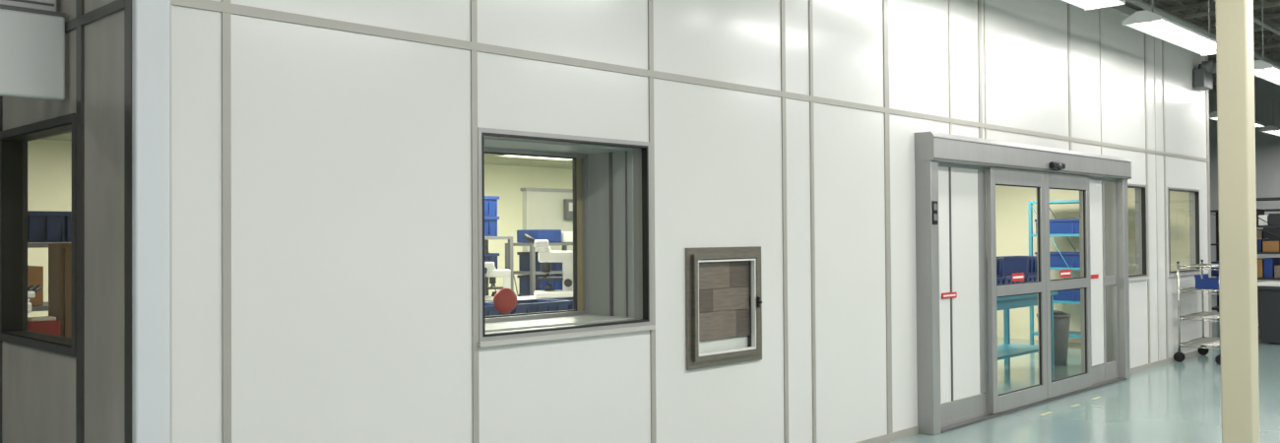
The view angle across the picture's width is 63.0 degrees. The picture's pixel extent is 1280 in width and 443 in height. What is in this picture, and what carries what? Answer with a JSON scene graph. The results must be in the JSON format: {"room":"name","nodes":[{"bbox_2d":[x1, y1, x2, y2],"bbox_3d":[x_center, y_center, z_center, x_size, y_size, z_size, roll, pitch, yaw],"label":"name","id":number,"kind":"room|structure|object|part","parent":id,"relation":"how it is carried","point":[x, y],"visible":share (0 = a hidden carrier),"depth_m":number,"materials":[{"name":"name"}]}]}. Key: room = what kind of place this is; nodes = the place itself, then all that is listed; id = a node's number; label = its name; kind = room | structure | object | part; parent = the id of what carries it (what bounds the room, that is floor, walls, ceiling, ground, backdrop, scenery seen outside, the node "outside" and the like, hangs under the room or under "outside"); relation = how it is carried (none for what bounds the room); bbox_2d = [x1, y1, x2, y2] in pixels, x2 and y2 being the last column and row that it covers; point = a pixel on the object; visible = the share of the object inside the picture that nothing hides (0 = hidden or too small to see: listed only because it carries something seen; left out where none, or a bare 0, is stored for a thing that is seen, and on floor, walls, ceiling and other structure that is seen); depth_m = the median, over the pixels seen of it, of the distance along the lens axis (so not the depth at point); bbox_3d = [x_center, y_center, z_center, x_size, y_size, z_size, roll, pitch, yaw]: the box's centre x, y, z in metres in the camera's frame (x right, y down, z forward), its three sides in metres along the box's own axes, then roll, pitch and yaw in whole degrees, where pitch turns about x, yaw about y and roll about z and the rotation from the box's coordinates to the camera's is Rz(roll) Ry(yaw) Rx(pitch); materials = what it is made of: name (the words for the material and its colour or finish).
{"room":"factory floor","nodes":[
{"label":"factory floor","id":0,"kind":"room"},
{"bbox_2d":[1,0,124,442],"bbox_3d":[-4.777,-0.326,6.787,7.900,4.000,0.100,-1,-1,44],"label":"wall","id":1,"kind":"structure","parent":0,"point":[38,386],"depth_m":4.26,"materials":[{"name":"white paint"}]},
{"bbox_2d":[0,0,56,11],"bbox_3d":[-2.936,-1.289,4.160,0.064,0.770,1.104,-1,-1,44],"label":"sign","id":2,"kind":"object","parent":1,"relation":"attached to","point":[48,5],"visible":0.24,"depth_m":4.47,"materials":[{"name":"white plastic"}]},
{"bbox_2d":[0,3,65,100],"bbox_3d":[-2.814,-0.708,4.112,0.050,0.375,1.008,-1,-1,44],"label":"wall sign","id":3,"kind":"object","parent":1,"relation":"attached to","point":[32,40],"visible":1,"depth_m":4.36,"materials":[{"name":"white plastic"}]},
{"bbox_2d":[0,113,76,357],"bbox_3d":[-2.712,0.063,4.779,1.090,1.020,0.119,-1,-1,44],"label":"window","id":4,"kind":"structure","parent":1,"relation":"in","point":[14,141],"depth_m":5.10,"materials":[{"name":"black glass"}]},
{"bbox_2d":[0,0,131,442],"bbox_3d":[-4.072,-0.341,6.028,5.970,4.000,0.013,-1,-1,44],"label":"trim","id":5,"kind":"structure","parent":1,"relation":"attached to","point":[82,19],"depth_m":4.32,"materials":[{"name":"grey metal"}]},
{"bbox_2d":[27,139,572,317],"bbox_3d":[-3.033,-0.236,14.361,0.100,4.000,13.430,-1,-1,44],"label":"wall","id":6,"kind":"structure","parent":0,"point":[49,161],"depth_m":15.11,"materials":[{"name":"beige paint"}]},
{"bbox_2d":[38,131,572,169],"bbox_3d":[-0.157,-0.921,11.594,7.900,0.065,13.230,-1,-1,44],"label":"ceiling","id":7,"kind":"structure","parent":0,"point":[489,159],"depth_m":14.61,"materials":[{"name":"beige tile"}]},
{"bbox_2d":[494,154,572,160],"bbox_3d":[-1.169,-0.838,13.353,0.640,0.030,1.240,-1,-1,44],"label":"ceiling light panel","id":8,"kind":"object","parent":7,"relation":"attached to","point":[507,156],"visible":0.3,"depth_m":13.46,"materials":[{"name":"white plastic"}]},
{"bbox_2d":[171,0,1209,442],"bbox_3d":[2.728,-0.351,8.811,0.100,4.000,13.430,-1,-1,44],"label":"wall","id":9,"kind":"structure","parent":0,"point":[352,155],"depth_m":5.68,"materials":[{"name":"white paint"}]},
{"bbox_2d":[131,0,169,442],"bbox_3d":[-1.866,-0.384,3.985,0.042,4.000,0.129,-1,-1,44],"label":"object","id":10,"kind":"structure","parent":9,"relation":"attached to","point":[150,18],"depth_m":3.96,"materials":[{"name":"white metal"}]},
{"bbox_2d":[484,136,634,331],"bbox_3d":[-0.602,0.071,5.746,0.455,1.000,1.178,-1,-1,44],"label":"window","id":11,"kind":"structure","parent":9,"relation":"in","point":[602,176],"depth_m":6.11,"materials":[{"name":"metal"}]},
{"bbox_2d":[477,127,655,347],"bbox_3d":[-0.391,0.079,5.543,0.129,1.067,1.240,-1,-1,44],"label":"window frame","id":12,"kind":"structure","parent":9,"relation":"in","point":[642,321],"depth_m":5.66,"materials":[{"name":"metal"}]},
{"bbox_2d":[169,0,1212,442],"bbox_3d":[2.809,-0.351,8.809,0.020,4.000,13.319,-1,-1,44],"label":"trim","id":13,"kind":"structure","parent":9,"relation":"attached to","point":[224,7],"depth_m":5.97,"materials":[{"name":"grey metal"}]},
{"bbox_2d":[685,246,762,370],"bbox_3d":[0.381,0.520,6.553,0.528,0.720,0.710,-1,-1,44],"label":"hatch","id":14,"kind":"object","parent":9,"relation":"attached to","point":[693,256],"visible":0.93,"depth_m":6.34,"materials":[{"name":"silver metal"}]},
{"bbox_2d":[699,260,750,353],"bbox_3d":[0.371,0.537,6.556,0.370,0.573,0.560,-1,-1,44],"label":"pass-through interior","id":15,"kind":"object","parent":14,"relation":"in","point":[724,287],"visible":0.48,"depth_m":6.45,"materials":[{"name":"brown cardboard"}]},
{"bbox_2d":[914,131,1131,435],"bbox_3d":[3.672,0.486,9.607,0.332,2.335,4.265,-1,-1,44],"label":"door","id":16,"kind":"structure","parent":9,"relation":"in","point":[956,233],"depth_m":8.82,"materials":[{"name":"metal"}]},
{"bbox_2d":[854,346,1213,442],"bbox_3d":[2.823,1.618,8.789,0.012,0.060,13.310,-1,-1,44],"label":"baseboard","id":17,"kind":"structure","parent":9,"relation":"attached to","point":[903,433],"depth_m":8.03,"materials":[{"name":"grey plastic"}]},
{"bbox_2d":[1127,183,1149,281],"bbox_3d":[5.431,0.119,11.584,0.129,1.067,0.840,-1,-1,44],"label":"window","id":18,"kind":"structure","parent":9,"relation":"in","point":[1140,190],"depth_m":11.85,"materials":[{"name":"metal"}]},
{"bbox_2d":[1167,187,1201,276],"bbox_3d":[6.666,0.128,12.866,0.129,1.067,1.200,-1,-1,44],"label":"window","id":19,"kind":"structure","parent":9,"relation":"in","point":[1194,241],"depth_m":13.25,"materials":[{"name":"metal"}]},
{"bbox_2d":[1193,61,1216,90],"bbox_3d":[7.163,-1.850,13.212,0.204,0.334,0.370,-1,-1,44],"label":"emergency light","id":20,"kind":"object","parent":9,"relation":"attached to","point":[1202,76],"visible":1,"depth_m":13.12,"materials":[{"name":"grey plastic"}]},
{"bbox_2d":[887,297,1279,442],"bbox_3d":[2.923,1.728,11.060,21.000,0.100,34.000,-1,-1,44],"label":"floor","id":21,"kind":"structure","parent":0,"point":[1175,402],"depth_m":9.10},
{"bbox_2d":[27,242,71,311],"bbox_3d":[-3.674,0.905,7.042,0.500,1.530,1.550,-1,-1,44],"label":"storage rack","id":22,"kind":"object","parent":21,"relation":"on","point":[44,307],"visible":0.02,"depth_m":6.59,"materials":[{"name":"grey metal"}]},
{"bbox_2d":[27,265,43,306],"bbox_3d":[-4.022,0.411,6.651,0.355,0.248,0.300,-1,-1,44],"label":"cardboard box","id":23,"kind":"object","parent":22,"relation":"in","point":[34,273],"visible":0.4,"depth_m":6.61,"materials":[{"name":"brown cardboard"}]},
{"bbox_2d":[27,210,66,242],"bbox_3d":[-4.024,0.036,6.697,0.384,0.200,0.524,-1,-1,44],"label":"storage bin","id":24,"kind":"object","parent":22,"relation":"on","point":[42,225],"visible":0.7,"depth_m":6.67,"materials":[{"name":"blue plastic"}]},
{"bbox_2d":[64,211,71,242],"bbox_3d":[-3.663,0.038,7.071,0.384,0.200,0.524,-1,-1,44],"label":"storage bin","id":25,"kind":"object","parent":22,"relation":"on","point":[67,219],"visible":0.09,"depth_m":6.79,"materials":[{"name":"blue plastic"}]},
{"bbox_2d":[48,243,71,338],"bbox_3d":[-3.028,0.410,5.915,0.248,0.579,0.520,-1,-1,44],"label":"base cabinet","id":26,"kind":"object","parent":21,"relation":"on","point":[59,254],"visible":0.16,"depth_m":5.69,"materials":[{"name":"brown wood"}]},
{"bbox_2d":[484,236,513,296],"bbox_3d":[-1.722,0.928,10.472,0.450,1.550,0.800,-1,-1,44],"label":"storage rack","id":27,"kind":"object","parent":21,"relation":"on","point":[510,238],"visible":0.16,"depth_m":10.60,"materials":[{"name":"grey metal"}]},
{"bbox_2d":[484,216,499,236],"bbox_3d":[-1.738,0.051,10.466,0.384,0.200,0.524,-1,-1,44],"label":"storage bin","id":28,"kind":"object","parent":27,"relation":"on","point":[490,223],"visible":0.24,"depth_m":10.47,"materials":[{"name":"blue plastic"}]},
{"bbox_2d":[484,195,499,216],"bbox_3d":[-1.740,-0.151,10.469,0.384,0.200,0.524,-1,-1,44],"label":"storage bin","id":29,"kind":"object","parent":28,"relation":"on","point":[490,202],"visible":0.27,"depth_m":10.48,"materials":[{"name":"blue plastic"}]},
{"bbox_2d":[484,253,499,273],"bbox_3d":[-1.736,0.421,10.461,0.384,0.200,0.524,-1,-1,44],"label":"storage bin","id":30,"kind":"object","parent":27,"relation":"in","point":[488,257],"visible":0.17,"depth_m":10.46,"materials":[{"name":"blue plastic"}]},
{"bbox_2d":[493,287,517,315],"bbox_3d":[-0.726,1.041,6.784,0.574,1.210,0.548,-1,-1,44],"label":"chair","id":31,"kind":"object","parent":21,"relation":"on","point":[505,299],"visible":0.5,"depth_m":6.87,"materials":[{"name":"red plastic"}]},
{"bbox_2d":[484,295,539,302],"bbox_3d":[-0.770,1.196,9.761,0.700,0.980,3.800,-1,-1,44],"label":"workbench","id":32,"kind":"object","parent":21,"relation":"on","point":[532,296],"visible":0.02,"depth_m":9.60,"materials":[{"name":"white plastic"}]},
{"bbox_2d":[484,261,511,301],"bbox_3d":[-1.292,0.512,9.263,0.303,0.380,0.176,0,-1,-6],"label":"microscope","id":33,"kind":"object","parent":32,"relation":"on","point":[492,273],"visible":0.78,"depth_m":9.23,"materials":[{"name":"white plastic"}]},
{"bbox_2d":[522,234,573,298],"bbox_3d":[-0.844,0.408,9.674,0.474,0.594,0.275,0,-1,-6],"label":"microscope","id":34,"kind":"object","parent":32,"relation":"on","point":[545,256],"visible":0.98,"depth_m":9.62,"materials":[{"name":"white plastic"}]},
{"bbox_2d":[505,242,573,296],"bbox_3d":[-0.976,0.968,11.246,0.450,1.480,0.850,-1,-1,44],"label":"storage rack","id":35,"kind":"object","parent":21,"relation":"on","point":[532,272],"visible":0.23,"depth_m":10.88,"materials":[{"name":"grey metal"}]},
{"bbox_2d":[516,229,573,243],"bbox_3d":[-0.975,0.157,11.264,0.350,0.138,0.630,-1,-1,44],"label":"storage bin","id":36,"kind":"object","parent":35,"relation":"on","point":[552,235],"visible":0.74,"depth_m":11.08,"materials":[{"name":"blue plastic"}]},
{"bbox_2d":[516,251,573,271],"bbox_3d":[-0.993,0.426,11.232,0.384,0.200,0.524,-1,-1,44],"label":"storage bin","id":37,"kind":"object","parent":35,"relation":"in","point":[524,257],"visible":0.27,"depth_m":11.09,"materials":[{"name":"blue plastic"}]},
{"bbox_3d":[-0.990,0.876,11.226,0.384,0.200,0.524,-1,-1,44],"label":"storage bin","id":38,"kind":"object","parent":35,"relation":"in","visible":0},
{"bbox_2d":[516,273,562,294],"bbox_3d":[-0.992,0.674,11.228,0.384,0.200,0.524,-1,-1,44],"label":"storage bin","id":39,"kind":"object","parent":38,"relation":"on","point":[524,280],"visible":0.37,"depth_m":11.09,"materials":[{"name":"blue plastic"}]},
{"bbox_2d":[519,187,573,252],"bbox_3d":[-0.328,0.674,12.811,0.100,2.100,2.840,-1,-1,44],"label":"wall","id":40,"kind":"structure","parent":21,"relation":"on","point":[543,208],"depth_m":11.99,"materials":[{"name":"paint"}]},
{"bbox_2d":[563,198,573,219],"bbox_3d":[-0.797,-0.140,12.226,0.075,0.240,0.200,-1,-1,44],"label":"wall control box","id":41,"kind":"object","parent":40,"relation":"attached to","point":[568,203],"visible":0.44,"depth_m":12.16,"materials":[{"name":"grey plastic"}]},
{"bbox_2d":[987,291,1058,380],"bbox_3d":[3.954,1.237,11.528,0.650,0.880,1.700,-1,-1,44],"label":"workbench","id":42,"kind":"object","parent":21,"relation":"on","point":[1006,351],"visible":0.28,"depth_m":11.59,"materials":[{"name":"metal"}]},
{"bbox_2d":[986,276,1004,294],"bbox_3d":[3.586,0.693,11.122,0.384,0.200,0.524,-1,-1,44],"label":"storage bin","id":43,"kind":"object","parent":42,"relation":"on","point":[998,279],"visible":0.19,"depth_m":11.10,"materials":[{"name":"blue plastic"}]},
{"bbox_2d":[986,257,1004,277],"bbox_3d":[3.585,0.491,11.124,0.384,0.200,0.524,-1,-1,44],"label":"storage bin","id":44,"kind":"object","parent":43,"relation":"on","point":[998,260],"visible":0.18,"depth_m":11.12,"materials":[{"name":"blue plastic"}]},
{"bbox_2d":[1002,274,1026,283],"bbox_3d":[3.968,0.696,11.518,0.384,0.200,0.524,-1,-1,44],"label":"storage bin","id":45,"kind":"object","parent":42,"relation":"on","point":[1007,278],"visible":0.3,"depth_m":11.32,"materials":[{"name":"blue plastic"}]},
{"bbox_2d":[1024,273,1037,281],"bbox_3d":[4.350,0.699,11.914,0.384,0.200,0.524,-1,-1,44],"label":"storage bin","id":46,"kind":"object","parent":42,"relation":"on","point":[1030,278],"visible":0.23,"depth_m":11.68,"materials":[{"name":"blue plastic"}]},
{"bbox_2d":[996,256,1037,274],"bbox_3d":[4.348,0.497,11.916,0.384,0.200,0.524,-1,-1,44],"label":"storage bin","id":47,"kind":"object","parent":46,"relation":"on","point":[1028,265],"visible":0.59,"depth_m":11.72,"materials":[{"name":"blue plastic"}]},
{"bbox_2d":[1036,310,1071,365],"bbox_3d":[4.877,1.366,12.303,0.380,0.630,0.380,-1,-1,44],"label":"waste bin","id":48,"kind":"object","parent":21,"relation":"on","point":[1061,320],"visible":0.58,"depth_m":12.15,"materials":[{"name":"grey plastic"}]},
{"bbox_2d":[1027,199,1081,345],"bbox_3d":[5.935,0.708,14.136,1.100,1.980,0.600,-1,-1,44],"label":"storage rack","id":49,"kind":"object","parent":21,"relation":"on","point":[1030,204],"visible":0.18,"depth_m":14.27,"materials":[{"name":"teal metal"}]},
{"bbox_2d":[1034,218,1072,234],"bbox_3d":[5.751,0.069,14.318,0.524,0.200,0.384,-1,-1,44],"label":"storage bin","id":50,"kind":"object","parent":49,"relation":"in","point":[1062,225],"visible":0.57,"depth_m":14.14,"materials":[{"name":"blue plastic"}]},
{"bbox_2d":[1034,252,1073,267],"bbox_3d":[5.754,0.519,14.312,0.524,0.200,0.384,-1,-1,44],"label":"storage bin","id":51,"kind":"object","parent":49,"relation":"in","point":[1056,260],"visible":0.48,"depth_m":14.13,"materials":[{"name":"blue plastic"}]},
{"bbox_2d":[1053,289,1073,301],"bbox_3d":[5.757,0.969,14.306,0.524,0.200,0.384,-1,-1,44],"label":"storage bin","id":52,"kind":"object","parent":49,"relation":"in","point":[1062,294],"visible":0.2,"depth_m":14.09,"materials":[{"name":"blue plastic"}]},
{"bbox_2d":[1071,218,1079,233],"bbox_3d":[6.111,0.062,13.971,0.524,0.200,0.384,-1,-1,44],"label":"storage bin","id":53,"kind":"object","parent":49,"relation":"in","point":[1075,222],"visible":0.2,"depth_m":13.99,"materials":[{"name":"blue plastic"}]},
{"bbox_2d":[1071,252,1080,267],"bbox_3d":[6.114,0.512,13.965,0.524,0.200,0.384,-1,-1,44],"label":"storage bin","id":54,"kind":"object","parent":49,"relation":"in","point":[1076,255],"visible":0.16,"depth_m":13.98,"materials":[{"name":"blue plastic"}]},
{"bbox_2d":[1073,288,1080,301],"bbox_3d":[6.117,0.962,13.959,0.524,0.200,0.384,-1,-1,44],"label":"storage bin","id":55,"kind":"object","parent":49,"relation":"in","point":[1076,292],"visible":0.05,"depth_m":13.98,"materials":[{"name":"blue plastic"}]},
{"bbox_2d":[1039,396,1101,415],"bbox_3d":[3.942,1.645,9.266,0.240,0.002,1.330,-1,-1,44],"label":"tape","id":56,"kind":"object","parent":21,"relation":"on","point":[1097,397],"visible":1,"depth_m":9.30,"materials":[{"name":"beige plastic"}]},
{"bbox_2d":[1173,259,1220,365],"bbox_3d":[6.906,1.074,12.621,0.570,1.195,0.966,-1,-1,44],"label":"cart","id":57,"kind":"object","parent":21,"relation":"on","point":[1179,356],"visible":0.52,"depth_m":12.44,"materials":[{"name":"silver metal"}]},
{"bbox_2d":[1194,274,1218,289],"bbox_3d":[6.835,0.721,12.504,0.300,0.160,0.220,-1,-1,44],"label":"bin","id":58,"kind":"object","parent":57,"relation":"on","point":[1200,283],"visible":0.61,"depth_m":12.45,"materials":[{"name":"blue plastic"}]},
{"bbox_2d":[1202,273,1218,278],"bbox_3d":[7.044,0.723,12.720,0.300,0.160,0.220,-1,-1,44],"label":"bin","id":59,"kind":"object","parent":57,"relation":"on","point":[1204,276],"visible":0.18,"depth_m":12.82,"materials":[{"name":"blue plastic"}]},
{"bbox_2d":[1215,0,1259,442],"bbox_3d":[3.880,-1.161,6.809,0.300,5.550,0.300,-1,-1,44],"label":"steel column","id":60,"kind":"structure","parent":21,"relation":"on","point":[1235,60],"depth_m":6.73,"materials":[{"name":"beige metal"}]},
{"bbox_2d":[1210,208,1279,312],"bbox_3d":[12.028,0.734,17.360,4.600,1.930,0.700,-1,-1,44],"label":"shelving rack","id":61,"kind":"object","parent":21,"relation":"on","point":[1265,210],"visible":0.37,"depth_m":19.15,"materials":[{"name":"grey metal"}]},
{"bbox_2d":[1256,196,1279,328],"bbox_3d":[9.871,0.661,14.509,2.950,2.030,0.600,-1,-1,44],"label":"shelving rack","id":62,"kind":"object","parent":21,"relation":"on","point":[1277,198],"visible":0.02,"depth_m":14.96,"materials":[{"name":"grey metal"}]},
{"bbox_2d":[1257,281,1279,343],"bbox_3d":[9.101,1.258,14.275,1.150,0.840,0.660,-1,-1,44],"label":"waste bin","id":63,"kind":"object","parent":21,"relation":"on","point":[1268,292],"visible":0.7,"depth_m":14.32,"materials":[{"name":"grey plastic"}]},
{"bbox_3d":[-0.633,1.233,8.101,0.600,0.860,3.600,-1,-1,44],"label":"workbench","id":64,"kind":"object","parent":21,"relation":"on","visible":0},
{"bbox_2d":[484,303,511,316],"bbox_3d":[-1.225,0.697,7.426,0.384,0.200,0.524,-1,-1,44],"label":"storage bin","id":65,"kind":"object","parent":64,"relation":"on","point":[489,310],"visible":0.02,"depth_m":7.36,"materials":[{"name":"blue plastic"}]},
{"bbox_2d":[484,299,570,314],"bbox_3d":[-0.843,0.700,7.822,0.384,0.200,0.524,-1,-1,44],"label":"storage bin","id":66,"kind":"object","parent":64,"relation":"on","point":[526,305],"visible":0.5,"depth_m":7.73,"materials":[{"name":"blue plastic"}]},
{"bbox_2d":[539,296,573,310],"bbox_3d":[-0.462,0.703,8.218,0.384,0.200,0.524,-1,-1,44],"label":"storage bin","id":67,"kind":"object","parent":64,"relation":"on","point":[570,307],"visible":0.12,"depth_m":8.18,"materials":[{"name":"blue plastic"}]},
{"bbox_3d":[-2.809,1.178,6.241,0.650,0.950,1.700,-1,-1,44],"label":"workbench","id":68,"kind":"object","parent":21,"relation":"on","visible":0},
{"bbox_2d":[27,284,41,313],"bbox_3d":[-3.477,0.531,5.851,0.158,0.342,0.273,-1,-1,8],"label":"microscope","id":69,"kind":"object","parent":68,"relation":"on","point":[32,290],"visible":0.11,"depth_m":5.91,"materials":[{"name":"white plastic"}]},
{"bbox_2d":[27,316,60,335],"bbox_3d":[-3.174,0.601,5.534,0.120,0.189,0.150,-1,-1,44],"label":"storage bin","id":70,"kind":"object","parent":68,"relation":"on","point":[49,325],"visible":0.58,"depth_m":5.50,"materials":[{"name":"red plastic"}]},
{"bbox_2d":[985,185,1190,342],"bbox_3d":[4.472,-0.261,16.385,7.900,4.000,0.100,-1,-1,44],"label":"wall","id":71,"kind":"structure","parent":0,"point":[1011,202],"depth_m":14.93,"materials":[{"name":"beige paint"}]},
{"bbox_2d":[1119,4,1138,12],"bbox_3d":[-0.167,-2.313,11.613,8.100,0.040,13.430,-1,-1,44],"label":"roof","id":72,"kind":"structure","parent":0,"point":[1122,6],"depth_m":11.57,"materials":[{"name":"grey metal"}]},
{"bbox_2d":[1123,0,1279,61],"bbox_3d":[2.883,-3.956,11.136,21.000,0.130,34.000,-1,-1,44],"label":"ceiling","id":73,"kind":"structure","parent":0,"point":[1160,4],"depth_m":19.26,"materials":[{"name":"grey metal"}]},
{"bbox_2d":[1061,0,1125,10],"bbox_3d":[3.205,-2.902,8.249,0.350,2.060,2.440,-1,-1,44],"label":"fluorescent light","id":74,"kind":"object","parent":73,"relation":"hanging from","point":[1086,5],"visible":1,"depth_m":9.04,"materials":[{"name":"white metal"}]},
{"bbox_2d":[1122,0,1215,56],"bbox_3d":[5.530,-2.886,10.662,0.350,2.060,2.440,-1,-1,44],"label":"fluorescent light","id":75,"kind":"object","parent":73,"relation":"hanging from","point":[1147,22],"visible":0.8,"depth_m":10.45,"materials":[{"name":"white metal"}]},
{"bbox_3d":[5.529,-2.941,10.662,0.016,1.950,1.814,-1,-1,44],"label":"hanger chain","id":76,"kind":"part","parent":75,"relation":"part of","materials":[{"name":"metal"}]},
{"bbox_2d":[1140,0,1279,19],"bbox_3d":[8.437,-3.538,16.892,21.020,0.610,0.100,-1,-1,44],"label":"joist","id":77,"kind":"object","parent":73,"relation":"attached to","point":[1269,4],"visible":0.08,"depth_m":16.42,"materials":[{"name":"grey paint"}]},
{"bbox_2d":[1209,111,1216,120],"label":"fluorescent light","id":78,"kind":"object","parent":73,"relation":"hanging from","point":[1213,115],"depth_m":17.99,"materials":[{"name":"white metal"}]},
{"bbox_2d":[1160,0,1279,33],"bbox_3d":[9.825,-3.528,18.332,21.020,0.610,0.100,-1,-1,44],"label":"joist","id":79,"kind":"object","parent":73,"relation":"attached to","point":[1197,6],"visible":0.08,"depth_m":18.30,"materials":[{"name":"grey paint"}]},
{"bbox_2d":[1195,12,1279,50],"bbox_3d":[11.213,-3.518,19.772,21.020,0.610,0.100,-1,-1,44],"label":"joist","id":80,"kind":"object","parent":73,"relation":"attached to","point":[1277,15],"visible":0.02,"depth_m":19.36,"materials":[{"name":"grey paint"}]},
{"bbox_2d":[1208,47,1279,81],"bbox_3d":[13.988,-3.499,22.652,21.020,0.610,0.100,-1,-1,44],"label":"joist","id":81,"kind":"object","parent":73,"relation":"attached to","point":[1278,48],"visible":0.02,"depth_m":22.94,"materials":[{"name":"grey paint"}]},
{"bbox_2d":[1254,121,1264,127],"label":"fluorescent light","id":82,"kind":"object","parent":73,"relation":"hanging from","point":[1257,124],"depth_m":19.54,"materials":[{"name":"white metal"}]},
{"bbox_2d":[1253,32,1279,62],"bbox_3d":[12.600,-3.509,21.212,21.020,0.610,0.100,-1,-1,44],"label":"joist","id":83,"kind":"object","parent":73,"relation":"attached to","point":[1256,35],"visible":0.06,"depth_m":21.11,"materials":[{"name":"grey paint"}]},
{"bbox_2d":[1254,0,1279,85],"bbox_3d":[8.306,-2.867,13.542,0.350,2.060,2.440,-1,-1,44],"label":"fluorescent light","id":84,"kind":"object","parent":73,"relation":"hanging from","point":[1263,70],"visible":0.67,"depth_m":12.92,"materials":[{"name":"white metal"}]},
{"bbox_3d":[8.305,-2.922,13.542,0.016,1.950,1.814,-1,-1,44],"label":"hanger chain","id":85,"kind":"part","parent":84,"relation":"part of","materials":[{"name":"metal"}]},
{"bbox_2d":[1259,31,1279,136],"bbox_3d":[13.168,-2.796,21.354,0.350,2.060,2.440,-1,-1,44],"label":"fluorescent light","id":86,"kind":"object","parent":73,"relation":"hanging from","point":[1273,130],"visible":0.86,"depth_m":20.70,"materials":[{"name":"white metal"}]},
{"bbox_3d":[13.168,-2.851,21.355,0.016,1.950,1.814,-1,-1,44],"label":"hanger chain","id":87,"kind":"part","parent":86,"relation":"part of","materials":[{"name":"metal"}]},
{"bbox_3d":[5.661,-3.557,14.011,21.020,0.610,0.100,-1,-1,44],"label":"joist","id":88,"kind":"object","parent":73,"relation":"attached to","visible":0},
{"bbox_2d":[1125,0,1279,67],"bbox_3d":[6.192,-3.204,14.123,0.100,0.100,24.900,-1,-1,44],"label":"ceiling pipe","id":89,"kind":"object","parent":88,"relation":"attached to","point":[1139,3],"visible":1,"depth_m":16.60,"materials":[{"name":"grey metal"}]},
{"bbox_2d":[1213,0,1279,35],"bbox_3d":[6.913,-3.118,13.427,0.060,0.060,24.900,-1,-1,44],"label":"ceiling pipe","id":90,"kind":"object","parent":88,"relation":"hanging from","point":[1255,21],"visible":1,"depth_m":16.54,"materials":[{"name":"grey metal"}]},
{"bbox_2d":[1208,52,1279,297],"bbox_3d":[14.734,-1.089,23.376,21.000,5.700,0.100,-1,-1,44],"label":"wall","id":91,"kind":"structure","parent":0,"point":[1267,146],"depth_m":23.81,"materials":[{"name":"grey paint"}]}
]}

